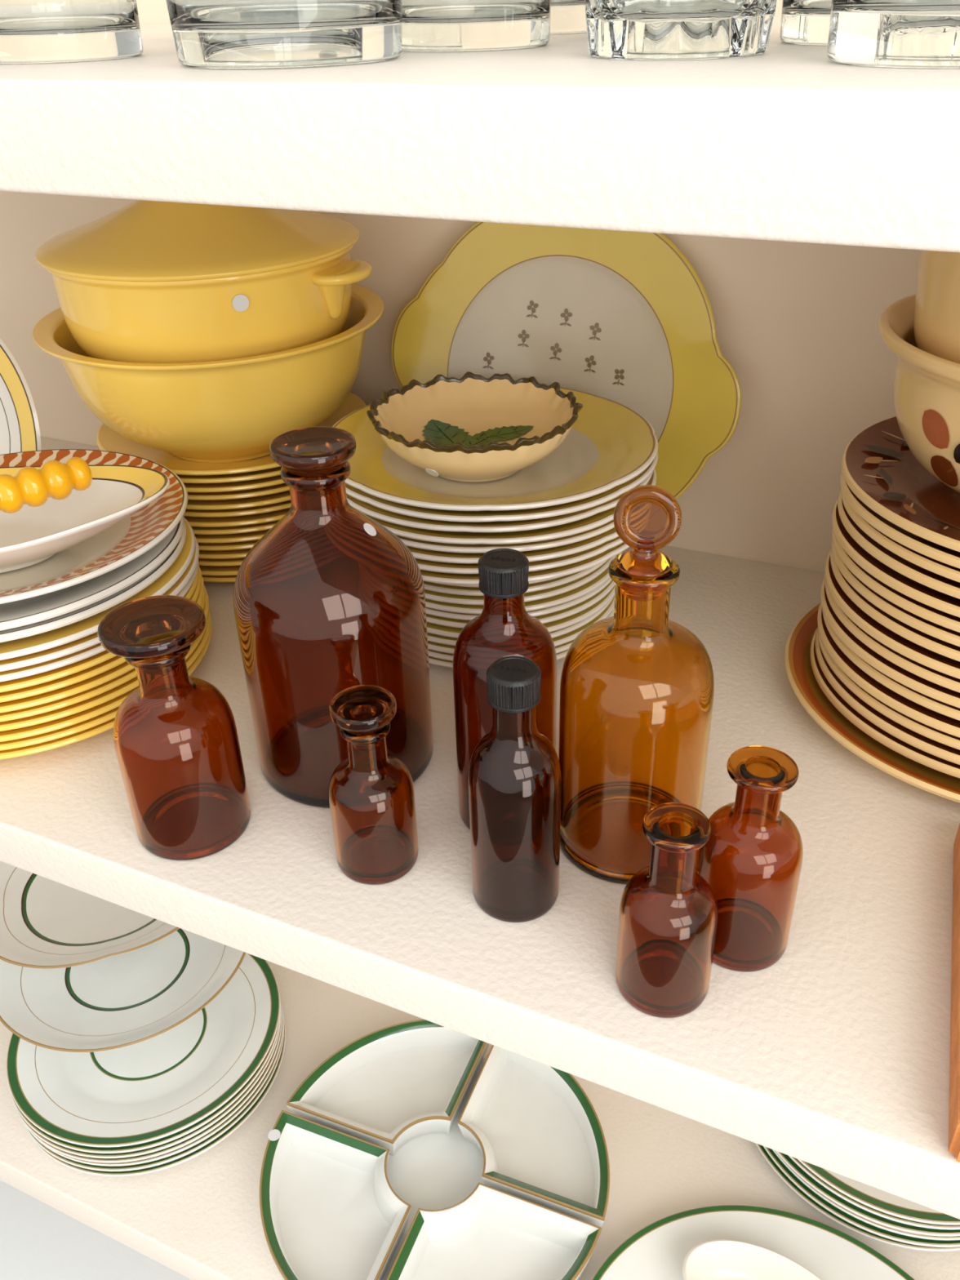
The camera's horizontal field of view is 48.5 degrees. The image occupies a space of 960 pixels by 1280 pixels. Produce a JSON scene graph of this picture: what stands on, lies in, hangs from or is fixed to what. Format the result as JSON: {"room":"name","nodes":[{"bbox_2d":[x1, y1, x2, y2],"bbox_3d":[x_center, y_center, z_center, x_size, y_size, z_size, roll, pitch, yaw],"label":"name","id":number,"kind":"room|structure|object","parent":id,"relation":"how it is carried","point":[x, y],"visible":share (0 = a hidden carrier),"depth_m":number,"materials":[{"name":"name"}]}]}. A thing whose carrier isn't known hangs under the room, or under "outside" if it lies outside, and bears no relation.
{"room":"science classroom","nodes":[
{"label":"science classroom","id":0,"kind":"room"},
{"bbox_2d":[0,0,919,573],"bbox_3d":[0.162,-0.245,0.814,2.800,2.250,0.074,13,35,21],"label":"wall","id":1,"kind":"structure","parent":0,"point":[797,323],"depth_m":0.80,"materials":[{"name":"paint"}]},
{"bbox_2d":[0,436,959,1219],"bbox_3d":[0.052,0.052,0.704,2.600,0.034,0.476,13,35,21],"label":"shelf","id":2,"kind":"object","parent":1,"relation":"attached to","point":[833,1055],"visible":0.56,"depth_m":0.54,"materials":[{"name":"paint"}]},
{"bbox_2d":[0,338,40,454],"bbox_3d":[-0.432,-0.164,0.838,0.210,0.202,0.061,9,33,17],"label":"plate","id":3,"kind":"object","parent":2,"relation":"on","point":[20,431],"visible":0.61,"depth_m":0.81,"materials":[{"name":"white ceramic"}]},
{"bbox_2d":[0,448,211,759],"bbox_3d":[-0.308,-0.028,0.708,0.244,0.114,0.243,-6,32,-6],"label":"plates","id":4,"kind":"object","parent":2,"relation":"on","point":[60,686],"visible":0.64,"depth_m":0.64,"materials":[{"name":"yellow ceramic"}]},
{"bbox_2d":[0,464,169,573],"bbox_3d":[-0.311,-0.071,0.661,0.241,0.041,0.133,-5,32,-5],"label":"serving dish","id":5,"kind":"object","parent":4,"relation":"on","point":[30,535],"visible":0.83,"depth_m":0.68,"materials":[{"name":"white ceramic"}]},
{"bbox_2d":[0,457,92,513],"bbox_3d":[-0.298,-0.075,0.614,0.025,0.025,0.156,27,41,37],"label":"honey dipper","id":6,"kind":"object","parent":5,"relation":"on","point":[32,486],"visible":1,"depth_m":0.64,"materials":[{"name":"yellow ceramic"}]},
{"bbox_2d":[97,595,251,860],"bbox_3d":[-0.162,0.046,0.564,0.065,0.134,0.065,13,35,21],"label":"bottle","id":7,"kind":"object","parent":2,"relation":"on","point":[176,741],"visible":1,"depth_m":0.54,"materials":[{"name":"orange glass"}]},
{"bbox_2d":[96,391,366,582],"bbox_3d":[-0.194,-0.133,0.882,0.217,0.104,0.217,8,33,16],"label":"plates","id":8,"kind":"object","parent":2,"relation":"on","point":[231,506],"visible":0.3,"depth_m":0.79,"materials":[{"name":"yellow ceramic"}]},
{"bbox_2d":[31,283,383,462],"bbox_3d":[-0.198,-0.201,0.819,0.254,0.098,0.254,-7,32,-8],"label":"mixing bowl","id":9,"kind":"object","parent":8,"relation":"on","point":[230,410],"visible":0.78,"depth_m":0.73,"materials":[{"name":"yellow ceramic"}]},
{"bbox_2d":[35,200,372,363],"bbox_3d":[-0.199,-0.276,0.770,0.226,0.145,0.226,-10,33,-13],"label":"casserole dish","id":10,"kind":"object","parent":9,"relation":"on","point":[142,281],"visible":0.71,"depth_m":0.70,"materials":[{"name":"yellow ceramic"}]},
{"bbox_2d":[233,426,433,808],"bbox_3d":[-0.083,-0.016,0.596,0.105,0.202,0.105,13,35,21],"label":"bottle","id":11,"kind":"object","parent":2,"relation":"on","point":[329,601],"visible":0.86,"depth_m":0.56,"materials":[{"name":"brown glass"}]},
{"bbox_2d":[328,684,418,884],"bbox_3d":[-0.056,0.073,0.546,0.044,0.102,0.044,13,35,21],"label":"bottle","id":12,"kind":"object","parent":2,"relation":"on","point":[371,792],"visible":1,"depth_m":0.53,"materials":[{"name":"orange glass"}]},
{"bbox_2d":[332,386,657,667],"bbox_3d":[0.007,-0.077,0.750,0.226,0.139,0.226,0,32,2],"label":"plate stack","id":13,"kind":"object","parent":2,"relation":"on","point":[557,510],"visible":0.66,"depth_m":0.67,"materials":[{"name":"white ceramic"}]},
{"bbox_2d":[366,371,582,482],"bbox_3d":[-0.004,-0.135,0.699,0.139,0.041,0.139,13,35,21],"label":"bowl","id":14,"kind":"object","parent":13,"relation":"on","point":[471,428],"visible":1,"depth_m":0.71,"materials":[{"name":"beige ceramic"}]},
{"bbox_2d":[453,548,557,830],"bbox_3d":[0.013,0.028,0.559,0.054,0.161,0.054,-15,34,-20],"label":"bottle","id":15,"kind":"object","parent":2,"relation":"on","point":[504,628],"visible":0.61,"depth_m":0.53,"materials":[{"name":"orange glass"}]},
{"bbox_2d":[468,656,560,922],"bbox_3d":[0.017,0.071,0.512,0.044,0.138,0.044,13,35,21],"label":"bottle","id":16,"kind":"object","parent":2,"relation":"on","point":[514,771],"visible":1,"depth_m":0.50,"materials":[{"name":"brown glass"}]},
{"bbox_2d":[391,222,741,499],"bbox_3d":[0.057,-0.195,0.811,0.284,0.255,0.058,14,35,23],"label":"cake plate","id":17,"kind":"object","parent":2,"relation":"on","point":[624,317],"visible":0.59,"depth_m":0.79,"materials":[{"name":"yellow ceramic"}]},
{"bbox_2d":[558,484,714,884],"bbox_3d":[0.078,0.019,0.528,0.078,0.206,0.078,13,35,21],"label":"bottle","id":18,"kind":"object","parent":2,"relation":"on","point":[637,685],"visible":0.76,"depth_m":0.51,"materials":[{"name":"orange glass"}]},
{"bbox_2d":[615,802,718,1017],"bbox_3d":[0.084,0.118,0.471,0.043,0.098,0.043,13,35,21],"label":"glass bottle","id":19,"kind":"object","parent":2,"relation":"on","point":[668,914],"visible":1,"depth_m":0.46,"materials":[{"name":"brown glass"}]},
{"bbox_2d":[696,745,803,972],"bbox_3d":[0.124,0.100,0.492,0.046,0.106,0.046,13,35,21],"label":"glass bottle","id":20,"kind":"object","parent":2,"relation":"on","point":[751,860],"visible":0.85,"depth_m":0.47,"materials":[{"name":"brown glass"}]},
{"bbox_2d":[784,416,959,803],"bbox_3d":[0.327,-0.025,0.636,0.267,0.156,0.267,13,35,21],"label":"stoneware plate stack","id":21,"kind":"object","parent":2,"relation":"on","point":[875,664],"visible":0.92,"depth_m":0.60,"materials":[{"name":"beige ceramic"}]},
{"bbox_2d":[878,293,959,493],"bbox_3d":[0.319,-0.123,0.581,0.207,0.093,0.207,13,35,21],"label":"bowl","id":22,"kind":"object","parent":21,"relation":"on","point":[926,393],"depth_m":0.56,"materials":[{"name":"beige ceramic"}]},
{"bbox_2d":[948,823,959,1162],"bbox_3d":[0.295,0.162,0.462,0.165,0.024,0.192,10,34,19],"label":"cutting board","id":23,"kind":"object","parent":2,"relation":"on","point":[954,1065],"visible":1,"depth_m":0.46,"materials":[{"name":"wood"}]},
{"bbox_2d":[0,16,959,252],"bbox_3d":[0.043,-0.266,0.507,2.600,0.036,0.476,13,35,21],"label":"shelf","id":24,"kind":"object","parent":1,"relation":"attached to","point":[787,142],"visible":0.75,"depth_m":0.30,"materials":[{"name":"paint"}]},
{"bbox_2d":[0,0,142,64],"bbox_3d":[-0.178,-0.286,0.426,0.072,0.095,0.072,13,35,21],"label":"glass tumbler","id":25,"kind":"object","parent":24,"relation":"on","point":[32,31],"visible":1,"depth_m":0.42,"materials":[{"name":"clear glass"}]},
{"bbox_2d":[165,0,402,69],"bbox_3d":[-0.071,-0.252,0.375,0.092,0.085,0.092,13,35,21],"label":"glass tumbler","id":26,"kind":"object","parent":24,"relation":"on","point":[209,34],"visible":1,"depth_m":0.36,"materials":[{"name":"clear glass"}]},
{"bbox_2d":[401,0,551,52],"bbox_3d":[-0.006,-0.293,0.424,0.072,0.100,0.072,13,35,21],"label":"glass tumbler","id":27,"kind":"object","parent":24,"relation":"on","point":[428,25],"visible":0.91,"depth_m":0.42,"materials":[{"name":"clear glass"}]},
{"bbox_2d":[585,0,777,60],"bbox_3d":[0.069,-0.246,0.354,0.074,0.090,0.074,13,35,21],"label":"glass tumbler","id":28,"kind":"object","parent":24,"relation":"on","point":[617,29],"visible":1,"depth_m":0.35,"materials":[{"name":"clear glass"}]},
{"bbox_2d":[779,0,831,45],"bbox_3d":[0.147,-0.278,0.393,0.068,0.100,0.068,13,35,21],"label":"glass tumbler","id":29,"kind":"object","parent":24,"relation":"on","point":[803,22],"visible":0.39,"depth_m":0.40,"materials":[{"name":"clear glass"}]},
{"bbox_2d":[826,0,959,68],"bbox_3d":[0.142,-0.215,0.302,0.080,0.090,0.080,13,35,21],"label":"glass tumbler","id":30,"kind":"object","parent":24,"relation":"on","point":[882,33],"visible":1,"depth_m":0.30,"materials":[{"name":"clear glass"}]},
{"bbox_2d":[0,960,959,1279],"bbox_3d":[0.062,0.409,0.926,2.600,0.034,0.476,13,35,21],"label":"shelf","id":31,"kind":"object","parent":1,"relation":"attached to","point":[199,1218],"visible":0.11,"depth_m":0.86,"materials":[{"name":"paint"}]},
{"bbox_2d":[6,952,285,1176],"bbox_3d":[-0.290,0.356,0.941,0.231,0.056,0.232,5,32,10],"label":"plates","id":32,"kind":"object","parent":31,"relation":"on","point":[160,1102],"visible":0.61,"depth_m":0.88,"materials":[{"name":"white ceramic"}]},
{"bbox_2d":[0,928,245,1052],"bbox_3d":[-0.314,0.292,0.955,0.224,0.060,0.224,13,35,21],"label":"plate","id":33,"kind":"object","parent":32,"relation":"on","point":[142,994],"visible":0.64,"depth_m":0.92,"materials":[{"name":"white ceramic"}]},
{"bbox_2d":[0,861,179,968],"bbox_3d":[-0.336,0.230,0.964,0.215,0.062,0.215,-12,33,-16],"label":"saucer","id":34,"kind":"object","parent":33,"relation":"on","point":[46,923],"visible":0.45,"depth_m":0.92,"materials":[{"name":"white ceramic"}]},
{"bbox_2d":[259,1019,609,1279],"bbox_3d":[-0.035,0.422,0.843,0.272,0.035,0.272,13,35,21],"label":"serving dish","id":35,"kind":"object","parent":31,"relation":"on","point":[409,1153],"visible":0.94,"depth_m":0.85,"materials":[{"name":"white ceramic"}]},
{"bbox_2d":[591,1204,914,1279],"bbox_3d":[0.202,0.509,0.704,0.292,0.022,0.263,13,35,21],"label":"oval platter","id":36,"kind":"object","parent":31,"relation":"on","point":[658,1251],"visible":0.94,"depth_m":0.79,"materials":[{"name":"white ceramic"}]},
{"bbox_2d":[682,1239,822,1279],"bbox_3d":[0.201,0.471,0.741,0.127,0.035,0.074,16,36,26],"label":"dish","id":37,"kind":"object","parent":36,"relation":"on","point":[717,1259],"visible":1,"depth_m":0.77,"materials":[{"name":"white ceramic"}]},
{"bbox_2d":[755,1142,959,1251],"bbox_3d":[0.342,0.376,0.884,0.251,0.052,0.249,-4,32,-3],"label":"plates","id":38,"kind":"object","parent":31,"relation":"on","point":[865,1210],"visible":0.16,"depth_m":0.79,"materials":[{"name":"white ceramic"}]},
{"bbox_2d":[550,0,586,34],"bbox_3d":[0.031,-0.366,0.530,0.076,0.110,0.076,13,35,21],"label":"wall","id":39,"kind":"structure","parent":0,"point":[567,16],"depth_m":0.53,"materials":[{"name":"beige paint"}]},
{"bbox_2d":[913,249,959,364],"bbox_3d":[0.316,-0.170,0.552,0.178,0.088,0.178,13,35,21],"label":"cup","id":40,"kind":"object","parent":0,"point":[936,326],"depth_m":0.54,"materials":[{"name":"beige ceramic"}]},
{"bbox_3d":[-0.354,1.620,0.015,6.000,0.050,3.550,13,35,21],"label":"floor","id":41,"kind":"structure","parent":0,"visible":0},
{"bbox_2d":[0,1180,191,1279],"bbox_3d":[0.010,0.854,1.042,2.600,0.150,0.776,13,35,21],"label":"plinth","id":42,"kind":"object","parent":41,"relation":"on","point":[38,1241],"visible":0.02,"depth_m":1.20,"materials":[{"name":"paint"}]}
]}

